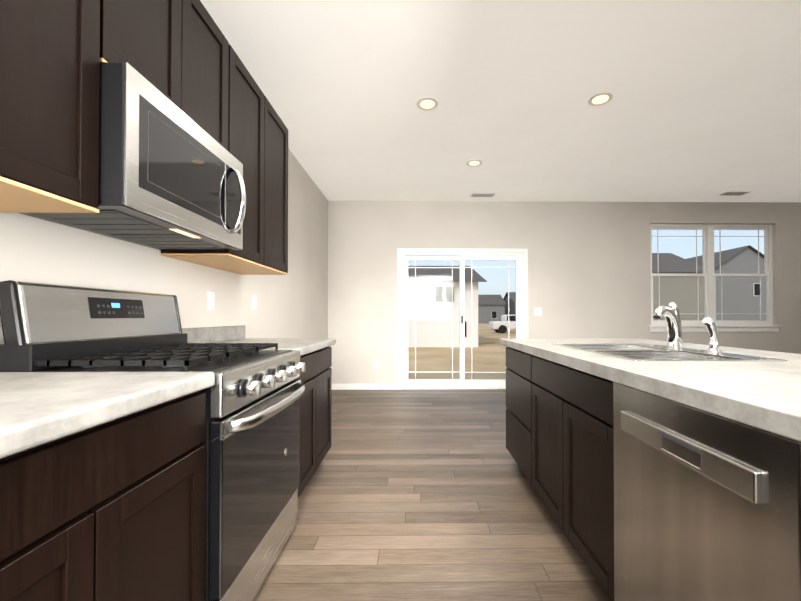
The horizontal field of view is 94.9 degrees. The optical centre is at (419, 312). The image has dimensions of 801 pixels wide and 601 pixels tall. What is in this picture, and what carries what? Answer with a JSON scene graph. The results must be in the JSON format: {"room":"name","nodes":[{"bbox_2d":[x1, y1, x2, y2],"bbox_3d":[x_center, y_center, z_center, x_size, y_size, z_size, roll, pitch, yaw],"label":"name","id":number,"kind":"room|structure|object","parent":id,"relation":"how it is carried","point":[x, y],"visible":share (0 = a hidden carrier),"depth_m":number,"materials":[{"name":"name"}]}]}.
{"room":"kitchen","nodes":[
{"label":"kitchen","id":0,"kind":"room"},
{"bbox_2d":[0,148,327,343],"bbox_3d":[-1.382,-0.314,1.134,0.120,2.820,8.940,0,-1,-1],"label":"wall","id":1,"kind":"structure","parent":0,"point":[293,303],"depth_m":2.26,"materials":[{"name":"paint"}]},
{"bbox_2d":[0,0,127,212],"bbox_3d":[-1.144,-0.861,0.932,0.346,1.090,0.516,0,-1,-1],"label":"upper cabinet","id":2,"kind":"object","parent":1,"relation":"attached to","point":[52,52],"depth_m":0.99,"materials":[{"name":"brown wood"}]},
{"bbox_2d":[128,0,195,122],"bbox_3d":[-1.149,-1.092,1.349,0.346,0.620,0.445,0,-1,-1],"label":"upper cabinet","id":3,"kind":"object","parent":1,"relation":"attached to","point":[182,55],"depth_m":1.43,"materials":[{"name":"brown wood"}]},
{"bbox_2d":[20,62,245,249],"bbox_3d":[-1.080,-0.544,1.502,0.487,0.448,0.759,0,-1,-1],"label":"microwave","id":4,"kind":"object","parent":3,"relation":"attached to","point":[170,175],"visible":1,"depth_m":1.31,"materials":[{"name":"silver metal"}]},
{"bbox_2d":[207,292,213,309],"bbox_3d":[-1.331,-0.077,2.343,0.010,0.115,0.072,0,-1,-1],"label":"outlet","id":5,"kind":"object","parent":1,"relation":"attached to","point":[210,300],"visible":1,"depth_m":2.33,"materials":[{"name":"white plastic"}]},
{"bbox_2d":[182,325,244,342],"bbox_3d":[-1.306,0.124,0.881,0.020,0.100,3.800,0,-1,-1],"label":"backsplash","id":6,"kind":"structure","parent":1,"relation":"attached to","point":[220,333],"depth_m":2.36,"materials":[{"name":"white stone"}]},
{"bbox_2d":[196,0,231,153],"bbox_3d":[-1.152,-1.089,1.666,0.346,0.620,0.445,0,-1,-1],"label":"upper cabinet","id":7,"kind":"object","parent":1,"relation":"attached to","point":[213,50],"depth_m":1.75,"materials":[{"name":"brown wood"}]},
{"bbox_2d":[161,48,271,267],"bbox_3d":[-1.157,-0.849,2.108,0.346,1.090,0.575,0,-1,-1],"label":"upper cabinet","id":8,"kind":"object","parent":1,"relation":"attached to","point":[251,109],"depth_m":2.17,"materials":[{"name":"brown wood"}]},
{"bbox_2d":[216,107,287,274],"bbox_3d":[-1.162,-0.845,2.520,0.346,1.090,0.505,0,-1,-1],"label":"upper cabinet","id":9,"kind":"object","parent":1,"relation":"attached to","point":[279,130],"depth_m":2.61,"materials":[{"name":"brown wood"}]},
{"bbox_2d":[252,295,255,309],"bbox_3d":[-1.338,-0.086,2.973,0.010,0.115,0.072,0,-1,-1],"label":"light switch","id":10,"kind":"object","parent":1,"relation":"attached to","point":[253,302],"visible":1,"depth_m":2.96,"materials":[{"name":"white plastic"}]},
{"bbox_2d":[253,389,611,600],"bbox_3d":[2.502,1.147,1.164,7.890,0.100,8.940,0,-1,-1],"label":"floor","id":11,"kind":"structure","parent":0,"point":[418,495],"depth_m":1.98,"materials":[{"name":"brown wood"}]},
{"bbox_2d":[0,392,205,600],"bbox_3d":[-0.976,0.654,0.684,0.676,0.875,0.840,0,-1,-1],"label":"base cabinet","id":12,"kind":"object","parent":11,"relation":"on","point":[102,486],"depth_m":0.77,"materials":[{"name":"black wood"}]},
{"bbox_2d":[0,372,214,464],"bbox_3d":[-0.956,0.188,0.047,0.702,0.045,2.125,0,-1,-1],"label":"countertop","id":13,"kind":"structure","parent":12,"relation":"on","point":[38,410],"depth_m":0.77,"materials":[{"name":"white stone"}]},
{"bbox_2d":[0,280,304,600],"bbox_3d":[-0.918,0.502,1.494,0.768,1.196,0.767,0,-1,-1],"label":"stove","id":14,"kind":"object","parent":11,"relation":"on","point":[254,393],"visible":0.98,"depth_m":1.29,"materials":[{"name":"silver metal"}]},
{"bbox_2d":[297,345,331,496],"bbox_3d":[-0.995,0.670,2.319,0.676,0.875,0.880,0,-1,-1],"label":"base cabinet","id":15,"kind":"object","parent":11,"relation":"on","point":[316,400],"depth_m":2.29,"materials":[{"name":"black wood"}]},
{"bbox_2d":[208,337,335,356],"bbox_3d":[-0.982,0.211,2.334,0.702,0.045,0.900,0,-1,-1],"label":"countertop","id":16,"kind":"structure","parent":15,"relation":"on","point":[305,346],"depth_m":2.34,"materials":[{"name":"white stone"}]},
{"bbox_2d":[506,346,613,600],"bbox_3d":[0.978,0.659,1.172,0.639,0.875,3.140,0,-1,-1],"label":"kitchen island","id":17,"kind":"object","parent":11,"relation":"on","point":[559,421],"depth_m":1.61,"materials":[{"name":"black wood"}]},
{"bbox_2d":[500,338,800,441],"bbox_3d":[1.157,0.200,1.193,1.060,0.045,3.170,0,-1,-1],"label":"island countertop","id":18,"kind":"structure","parent":17,"relation":"on","point":[766,396],"depth_m":1.01,"materials":[{"name":"white stone"}]},
{"bbox_2d":[640,302,691,349],"bbox_3d":[1.243,0.061,1.848,0.177,0.235,0.109,0,-1,-1],"label":"faucet","id":19,"kind":"object","parent":18,"relation":"on","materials":[{"name":"silver metal"}]},
{"bbox_2d":[552,342,791,361],"bbox_3d":[1.070,0.273,1.772,0.570,0.190,0.840,0,-1,-1],"label":"sink","id":20,"kind":"object","parent":18,"relation":"in","point":[633,351],"depth_m":1.76,"materials":[{"name":"silver metal"}]},
{"bbox_2d":[702,318,723,353],"bbox_3d":[1.289,0.097,1.625,0.078,0.158,0.053,0,-1,-1],"label":"faucet","id":21,"kind":"object","parent":18,"relation":"on","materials":[{"name":"silver metal"}]},
{"bbox_2d":[613,381,800,600],"bbox_3d":[0.927,0.657,0.921,0.602,0.874,0.596,0,-1,-1],"label":"dishwasher","id":22,"kind":"object","parent":11,"relation":"on","point":[707,506],"visible":0.83,"depth_m":0.84,"materials":[{"name":"silver metal"}]},
{"bbox_2d":[200,0,800,201],"bbox_3d":[2.502,-1.773,1.193,7.890,0.100,8.940,0,-1,-1],"label":"ceiling","id":23,"kind":"structure","parent":0,"point":[703,104],"depth_m":2.87,"materials":[{"name":"paint"}]},
{"bbox_2d":[417,97,437,109],"bbox_3d":[0.062,-1.700,2.985,0.176,0.011,0.176,0,-1,-1],"label":"recessed light","id":24,"kind":"object","parent":23,"relation":"in","point":[427,103],"visible":1,"depth_m":2.98,"materials":[{"name":"white plastic"}]},
{"bbox_2d":[466,159,481,165],"bbox_3d":[0.614,-1.689,4.131,0.176,0.011,0.176,0,-1,-1],"label":"recessed light","id":25,"kind":"object","parent":23,"relation":"in","point":[474,162],"visible":0.9,"depth_m":4.11,"materials":[{"name":"white plastic"}]},
{"bbox_2d":[470,193,495,196],"bbox_3d":[0.896,-1.678,5.224,0.340,0.010,0.150,0,-1,-1],"label":"ceiling vent","id":26,"kind":"object","parent":23,"relation":"in","point":[482,194],"visible":1,"depth_m":5.19,"materials":[{"name":"white metal"}]},
{"bbox_2d":[588,92,612,105],"bbox_3d":[1.438,-1.701,2.920,0.176,0.011,0.176,0,-1,-1],"label":"recessed light","id":27,"kind":"object","parent":23,"relation":"in","point":[600,99],"visible":1,"depth_m":2.92,"materials":[{"name":"white plastic"}]},
{"bbox_2d":[718,192,749,195],"bbox_3d":[4.422,-1.679,5.165,0.340,0.010,0.150,0,-1,-1],"label":"ceiling vent","id":28,"kind":"object","parent":23,"relation":"in","point":[732,193],"visible":1,"depth_m":5.15,"materials":[{"name":"white metal"}]},
{"bbox_2d":[328,201,800,383],"bbox_3d":[2.452,-0.270,5.588,7.650,2.820,0.120,0,-1,-1],"label":"wall","id":29,"kind":"structure","parent":0,"point":[589,269],"depth_m":5.53,"materials":[{"name":"paint"}]},
{"bbox_2d":[332,384,396,389],"bbox_3d":[-0.840,1.097,5.471,1.004,0.085,0.012,0,-1,-1],"label":"baseboard","id":30,"kind":"structure","parent":29,"relation":"attached to","point":[361,386],"depth_m":5.46,"materials":[{"name":"white wood"}]},
{"bbox_2d":[375,361,379,367],"bbox_3d":[-0.632,0.769,5.477,0.072,0.115,0.010,0,-1,-1],"label":"electrical outlet","id":31,"kind":"object","parent":29,"relation":"attached to","point":[377,364],"visible":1,"depth_m":5.48,"materials":[{"name":"white plastic"}]},
{"bbox_2d":[397,248,527,388],"bbox_3d":[0.642,0.087,5.555,1.962,2.106,0.138,0,-1,-1],"label":"sliding glass door","id":32,"kind":"structure","parent":29,"relation":"attached to","point":[460,255],"depth_m":5.53,"materials":[{"name":"white"}]},
{"bbox_2d":[534,308,541,314],"bbox_3d":[1.778,-0.021,5.513,0.118,0.115,0.010,0,-1,-1],"label":"light switch","id":33,"kind":"object","parent":29,"relation":"attached to","point":[537,311],"visible":1,"depth_m":5.51,"materials":[{"name":"white plastic"}]},
{"bbox_2d":[648,224,781,331],"bbox_3d":[4.447,-0.537,5.595,2.010,1.645,0.147,0,-1,-1],"label":"window","id":34,"kind":"structure","parent":29,"relation":"in","point":[709,275],"depth_m":5.62,"materials":[{"name":"white"}]},
{"label":"outside","id":35,"kind":"structure","parent":0,"visible":0},
{"bbox_2d":[408,324,515,378],"bbox_3d":[27.713,3.439,203.124,460.000,0.200,394.360,0,-1,-1],"label":"ground","id":36,"kind":"structure","parent":35,"point":[490,357],"depth_m":11.44,"materials":[{"name":"brown soil"}]},
{"bbox_2d":[408,266,486,346],"bbox_3d":[-6.850,-0.584,20.926,19.400,4.250,10.700,0,-1,-1],"label":"house","id":37,"kind":"structure","parent":36,"relation":"on","point":[427,328],"depth_m":16.01,"materials":[{"name":"white"}]},
{"bbox_2d":[478,295,506,323],"bbox_3d":[12.180,-0.849,75.153,8.700,5.850,10.700,0,-1,-1],"label":"house","id":38,"kind":"structure","parent":36,"relation":"on","point":[495,306],"depth_m":70.17,"materials":[{"name":"grey"}]},
{"bbox_2d":[489,315,515,332],"bbox_3d":[7.996,0.882,30.083,4.400,1.500,1.820,0,-1,-1],"label":"car","id":39,"kind":"object","parent":36,"relation":"on","point":[501,326],"depth_m":29.25,"materials":[{"name":"white metal"}]},
{"bbox_2d":[503,292,515,314],"bbox_3d":[22.179,-1.097,75.271,8.700,6.350,10.700,0,-1,-1],"label":"house","id":40,"kind":"structure","parent":36,"relation":"on","point":[512,304],"depth_m":73.57,"materials":[{"name":"grey"}]},
{"bbox_2d":[652,253,714,319],"bbox_3d":[17.738,-2.043,35.224,12.900,7.450,10.700,0,-1,-1],"label":"house","id":41,"kind":"structure","parent":36,"relation":"on","point":[676,285],"depth_m":30.27,"materials":[{"name":"grey"}]},
{"bbox_2d":[686,245,765,319],"bbox_3d":[36.011,-2.782,46.443,7.900,9.150,12.700,0,-1,-1],"label":"house","id":42,"kind":"structure","parent":36,"relation":"on","point":[746,289],"depth_m":40.44,"materials":[{"name":"grey"}]}
]}

